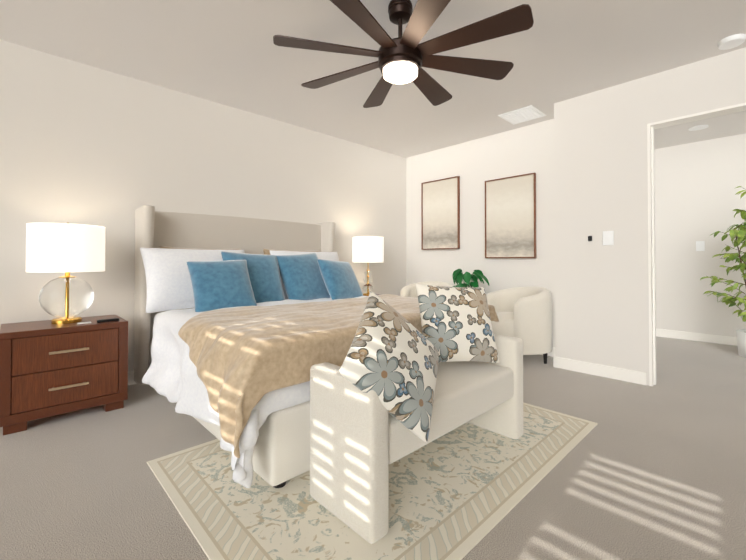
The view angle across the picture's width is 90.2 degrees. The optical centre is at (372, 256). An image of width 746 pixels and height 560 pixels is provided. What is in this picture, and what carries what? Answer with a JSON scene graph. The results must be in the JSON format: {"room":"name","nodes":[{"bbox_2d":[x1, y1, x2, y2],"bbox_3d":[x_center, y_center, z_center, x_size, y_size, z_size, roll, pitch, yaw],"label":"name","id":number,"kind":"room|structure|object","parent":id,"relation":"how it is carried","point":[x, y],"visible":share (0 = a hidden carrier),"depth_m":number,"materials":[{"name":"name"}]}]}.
{"room":"bedroom","nodes":[
{"label":"bedroom","id":0,"kind":"room"},
{"bbox_2d":[0,40,407,371],"bbox_3d":[-1.336,-0.201,3.604,5.130,2.440,0.120,1,-1,-44],"label":"wall","id":1,"kind":"structure","parent":0,"point":[110,152],"depth_m":3.00,"materials":[{"name":"white paint"}]},
{"bbox_2d":[128,371,136,384],"bbox_3d":[-1.289,0.969,3.542,4.890,0.100,0.014,1,-1,-44],"label":"baseboard","id":2,"kind":"structure","parent":1,"relation":"attached to","point":[131,381],"depth_m":2.94,"materials":[{"name":"white paint"}]},
{"bbox_2d":[0,336,745,559],"bbox_3d":[1.196,1.056,2.470,7.400,0.100,5.400,1,-1,-44],"label":"floor","id":3,"kind":"structure","parent":0,"point":[657,471],"depth_m":1.68,"materials":[{"name":"carpet"}]},
{"bbox_2d":[0,315,127,435],"bbox_3d":[-1.998,0.718,2.420,0.610,0.575,0.464,1,-1,-44],"label":"nightstand","id":4,"kind":"object","parent":3,"relation":"on","point":[48,368],"visible":1,"depth_m":2.25,"materials":[{"name":"brown wood"}]},
{"bbox_2d":[26,222,104,323],"bbox_3d":[-2.008,0.101,2.445,0.400,0.656,0.400,1,-1,-44],"label":"lamp","id":5,"kind":"object","parent":4,"relation":"on","point":[67,248],"visible":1,"depth_m":2.32,"materials":[{"name":"white fabric"}]},
{"bbox_2d":[77,318,118,323],"bbox_3d":[-1.796,0.421,2.437,0.220,0.016,0.040,1,-1,-44],"label":"remote","id":6,"kind":"object","parent":4,"relation":"on","point":[107,320],"visible":1,"depth_m":2.45,"materials":[{"name":"black plastic"}]},
{"bbox_2d":[147,402,597,559],"bbox_3d":[0.126,0.997,2.013,2.060,0.006,1.380,1,-1,-44],"label":"rug","id":7,"kind":"object","parent":3,"relation":"on","point":[461,492],"visible":0.56,"depth_m":1.52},
{"bbox_2d":[134,205,498,487],"bbox_3d":[-0.516,0.308,2.799,2.046,1.387,2.145,1,-1,-44],"label":"bed","id":8,"kind":"object","parent":7,"relation":"on","point":[242,325],"visible":0.81,"depth_m":2.31,"materials":[{"name":"fabric"}]},
{"bbox_2d":[140,248,244,312],"bbox_3d":[-1.361,0.167,2.939,0.860,0.540,0.212,1,-23,-44],"label":"pillow","id":9,"kind":"object","parent":8,"relation":"on","point":[168,280],"depth_m":2.72,"materials":[{"name":"fabric"}]},
{"bbox_2d":[186,260,256,311],"bbox_3d":[-1.090,0.209,2.700,0.460,0.460,0.161,-2,-31,-38],"label":"pillow","id":10,"kind":"object","parent":8,"relation":"on","point":[216,285],"depth_m":2.63,"materials":[{"name":"fabric"}]},
{"bbox_2d":[221,251,284,302],"bbox_3d":[-0.969,0.182,3.036,0.520,0.520,0.172,4,-31,-40],"label":"pillow","id":11,"kind":"object","parent":8,"relation":"on","point":[266,272],"depth_m":3.02,"materials":[{"name":"fabric"}]},
{"bbox_2d":[142,296,367,487],"bbox_3d":[-0.288,0.632,2.562,2.011,0.570,1.516,1,-1,-44],"label":"duvet","id":12,"kind":"object","parent":8,"relation":"on","point":[258,357],"depth_m":1.60,"materials":[{"name":"white fabric"}]},
{"bbox_2d":[276,253,330,299],"bbox_3d":[-0.624,0.187,3.369,0.520,0.520,0.171,-5,-24,-49],"label":"pillow","id":13,"kind":"object","parent":8,"relation":"on","point":[300,274],"depth_m":3.27,"materials":[{"name":"fabric"}]},
{"bbox_2d":[270,250,338,299],"bbox_3d":[-0.608,0.174,3.657,0.860,0.540,0.215,1,-23,-44],"label":"pillow","id":14,"kind":"object","parent":8,"relation":"on","point":[328,254],"depth_m":3.70,"materials":[{"name":"fabric"}]},
{"bbox_2d":[178,294,498,457],"bbox_3d":[-0.146,0.539,2.409,2.055,0.440,1.084,1,-1,-44],"label":"throw","id":15,"kind":"object","parent":8,"relation":"on","point":[246,369],"depth_m":1.59,"materials":[{"name":"fabric"}]},
{"bbox_2d":[317,259,362,299],"bbox_3d":[-0.296,0.218,3.461,0.161,0.460,0.460,-38,-26,29],"label":"pillow","id":16,"kind":"object","parent":8,"relation":"on","point":[338,278],"depth_m":3.36,"materials":[{"name":"fabric"}]},
{"bbox_2d":[310,284,522,543],"bbox_3d":[0.267,0.568,1.752,1.264,0.842,0.496,1,-1,-44],"label":"bench","id":17,"kind":"object","parent":7,"relation":"on","point":[390,390],"visible":1,"depth_m":1.44,"materials":[{"name":"fabric"}]},
{"bbox_2d":[339,292,438,442],"bbox_3d":[0.094,0.408,1.461,0.152,0.470,0.470,-37,17,33],"label":"pillow","id":18,"kind":"object","parent":17,"relation":"on","point":[390,368],"depth_m":1.34,"materials":[{"name":"fabric"}]},
{"bbox_2d":[416,284,498,362],"bbox_3d":[0.459,0.360,2.033,0.470,0.470,0.154,4,-27,-15],"label":"pillow","id":19,"kind":"object","parent":17,"relation":"on","point":[456,320],"depth_m":1.97,"materials":[{"name":"fabric"}]},
{"bbox_2d":[400,281,452,297],"bbox_3d":[0.668,0.670,4.516,0.670,0.720,0.670,0,-1,28],"label":"chair","id":20,"kind":"object","parent":3,"relation":"on","point":[410,290],"visible":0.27,"depth_m":4.66,"materials":[{"name":"fabric"}]},
{"bbox_2d":[486,286,551,363],"bbox_3d":[1.400,0.660,3.680,0.670,0.720,0.670,0,-1,-16],"label":"chair","id":21,"kind":"object","parent":3,"relation":"on","point":[524,314],"visible":0.65,"depth_m":3.40,"materials":[{"name":"fabric"}]},
{"bbox_2d":[700,186,745,357],"bbox_3d":[3.857,0.130,3.779,0.954,1.782,0.808,1,-1,-44],"label":"trees","id":22,"kind":"object","parent":3,"relation":"on","point":[738,235],"visible":1,"depth_m":3.84,"materials":[{"name":"green plant"}]},
{"bbox_3d":[-0.084,0.739,4.252,0.610,0.575,0.464,1,-1,-44],"label":"nightstand","id":23,"kind":"object","parent":3,"relation":"on","visible":0},
{"bbox_2d":[352,236,383,295],"bbox_3d":[-0.058,0.104,4.312,0.360,0.695,0.360,1,-1,-44],"label":"lamp","id":24,"kind":"object","parent":23,"relation":"on","point":[368,249],"visible":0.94,"depth_m":4.17,"materials":[{"name":"white fabric"}]},
{"bbox_3d":[1.076,0.776,4.157,0.412,0.501,0.406,1,-1,-44],"label":"side table","id":25,"kind":"object","parent":3,"relation":"on","visible":0},
{"bbox_2d":[452,269,488,287],"bbox_3d":[1.061,0.328,4.125,0.441,0.392,0.463,1,-1,-44],"label":"plant","id":26,"kind":"object","parent":25,"relation":"on","point":[458,275],"visible":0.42,"depth_m":4.12,"materials":[{"name":"green plant"}]},
{"bbox_2d":[0,0,745,157],"bbox_3d":[1.196,-1.484,2.500,7.400,0.100,5.400,1,-1,-44],"label":"ceiling","id":27,"kind":"structure","parent":0,"point":[230,53],"depth_m":2.62,"materials":[{"name":"white paint"}]},
{"bbox_2d":[273,0,533,107],"bbox_3d":[0.156,-1.232,2.123,1.373,0.411,1.373,1,-1,-44],"label":"ceiling fan","id":28,"kind":"object","parent":27,"relation":"hanging from","point":[405,57],"visible":1,"depth_m":2.02,"materials":[{"name":"brown wood"}]},
{"bbox_2d":[498,105,545,124],"bbox_3d":[1.492,-1.410,3.723,0.340,0.017,0.340,1,-1,-44],"label":"ceiling vent","id":29,"kind":"object","parent":27,"relation":"in","point":[524,114],"visible":1,"depth_m":3.69,"materials":[{"name":"white plastic"}]},
{"bbox_2d":[688,125,708,130],"bbox_3d":[3.565,-1.411,4.074,0.170,0.007,0.170,1,-1,-44],"label":"recessed light","id":30,"kind":"object","parent":27,"relation":"in","point":[698,127],"visible":0.98,"depth_m":4.05,"materials":[{"name":"white plastic"}]},
{"bbox_2d":[717,34,745,49],"bbox_3d":[2.370,-1.415,2.459,0.136,0.037,0.136,1,-1,-44],"label":"smoke detector","id":31,"kind":"object","parent":27,"relation":"attached to","point":[731,41],"visible":1,"depth_m":2.43,"materials":[{"name":"white plastic"}]},
{"bbox_2d":[408,119,551,293],"bbox_3d":[1.262,-0.190,4.513,0.120,2.440,2.100,1,-1,-44],"label":"wall","id":32,"kind":"structure","parent":0,"point":[526,149],"depth_m":4.40,"materials":[{"name":"white paint"}]},
{"bbox_2d":[421,176,459,249],"bbox_3d":[0.866,-0.546,4.816,0.035,0.900,0.580,1,-1,-44],"label":"picture","id":33,"kind":"object","parent":32,"relation":"attached to","point":[440,213],"visible":0.98,"depth_m":4.80,"materials":[{"name":"paper"}]},
{"bbox_2d":[485,173,536,257],"bbox_3d":[1.516,-0.434,4.136,0.035,0.900,0.580,1,-1,-44],"label":"picture","id":34,"kind":"object","parent":32,"relation":"attached to","point":[510,217],"visible":0.98,"depth_m":4.12,"materials":[{"name":"paper"}]},
{"bbox_2d":[540,347,554,356],"bbox_3d":[1.219,0.979,4.448,0.014,0.100,2.114,1,-1,-44],"label":"baseboard","id":35,"kind":"structure","parent":32,"relation":"attached to","point":[552,352],"depth_m":3.80,"materials":[{"name":"white paint"}]},
{"bbox_2d":[552,47,745,385],"bbox_3d":[2.465,-0.211,2.707,0.120,2.440,2.146,1,-1,-44],"label":"wall","id":36,"kind":"structure","parent":0,"point":[600,292],"depth_m":3.27,"materials":[{"name":"white paint"}]},
{"bbox_2d":[552,355,645,384],"bbox_3d":[1.909,0.964,3.180,0.017,0.100,0.700,1,-1,-44],"label":"baseboard","id":37,"kind":"structure","parent":36,"relation":"attached to","point":[626,375],"depth_m":3.14,"materials":[{"name":"white paint"}]},
{"bbox_2d":[603,231,613,244],"bbox_3d":[1.974,-0.156,3.124,0.010,0.120,0.080,1,-1,-44],"label":"switch plate","id":38,"kind":"object","parent":36,"relation":"attached to","point":[608,237],"visible":1,"depth_m":3.12,"materials":[{"name":"white plastic"}]},
{"bbox_2d":[647,103,745,385],"bbox_3d":[2.505,-0.022,2.663,0.128,2.060,0.850,1,-1,-44],"label":"door frame","id":39,"kind":"structure","parent":36,"relation":"attached to","point":[651,127],"depth_m":2.92,"materials":[{"name":"white paint"}]},
{"bbox_2d":[696,241,704,250],"bbox_3d":[3.988,-0.130,4.534,0.010,0.120,0.080,1,-1,-44],"label":"light switch","id":40,"kind":"object","parent":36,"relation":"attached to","point":[700,245],"visible":1,"depth_m":4.53,"materials":[{"name":"white plastic"}]},
{"bbox_2d":[656,329,736,345],"bbox_3d":[4.459,0.974,4.027,0.014,0.100,2.736,1,-1,-44],"label":"baseboard","id":41,"kind":"structure","parent":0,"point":[720,339],"depth_m":4.54,"materials":[{"name":"white paint"}]}
]}

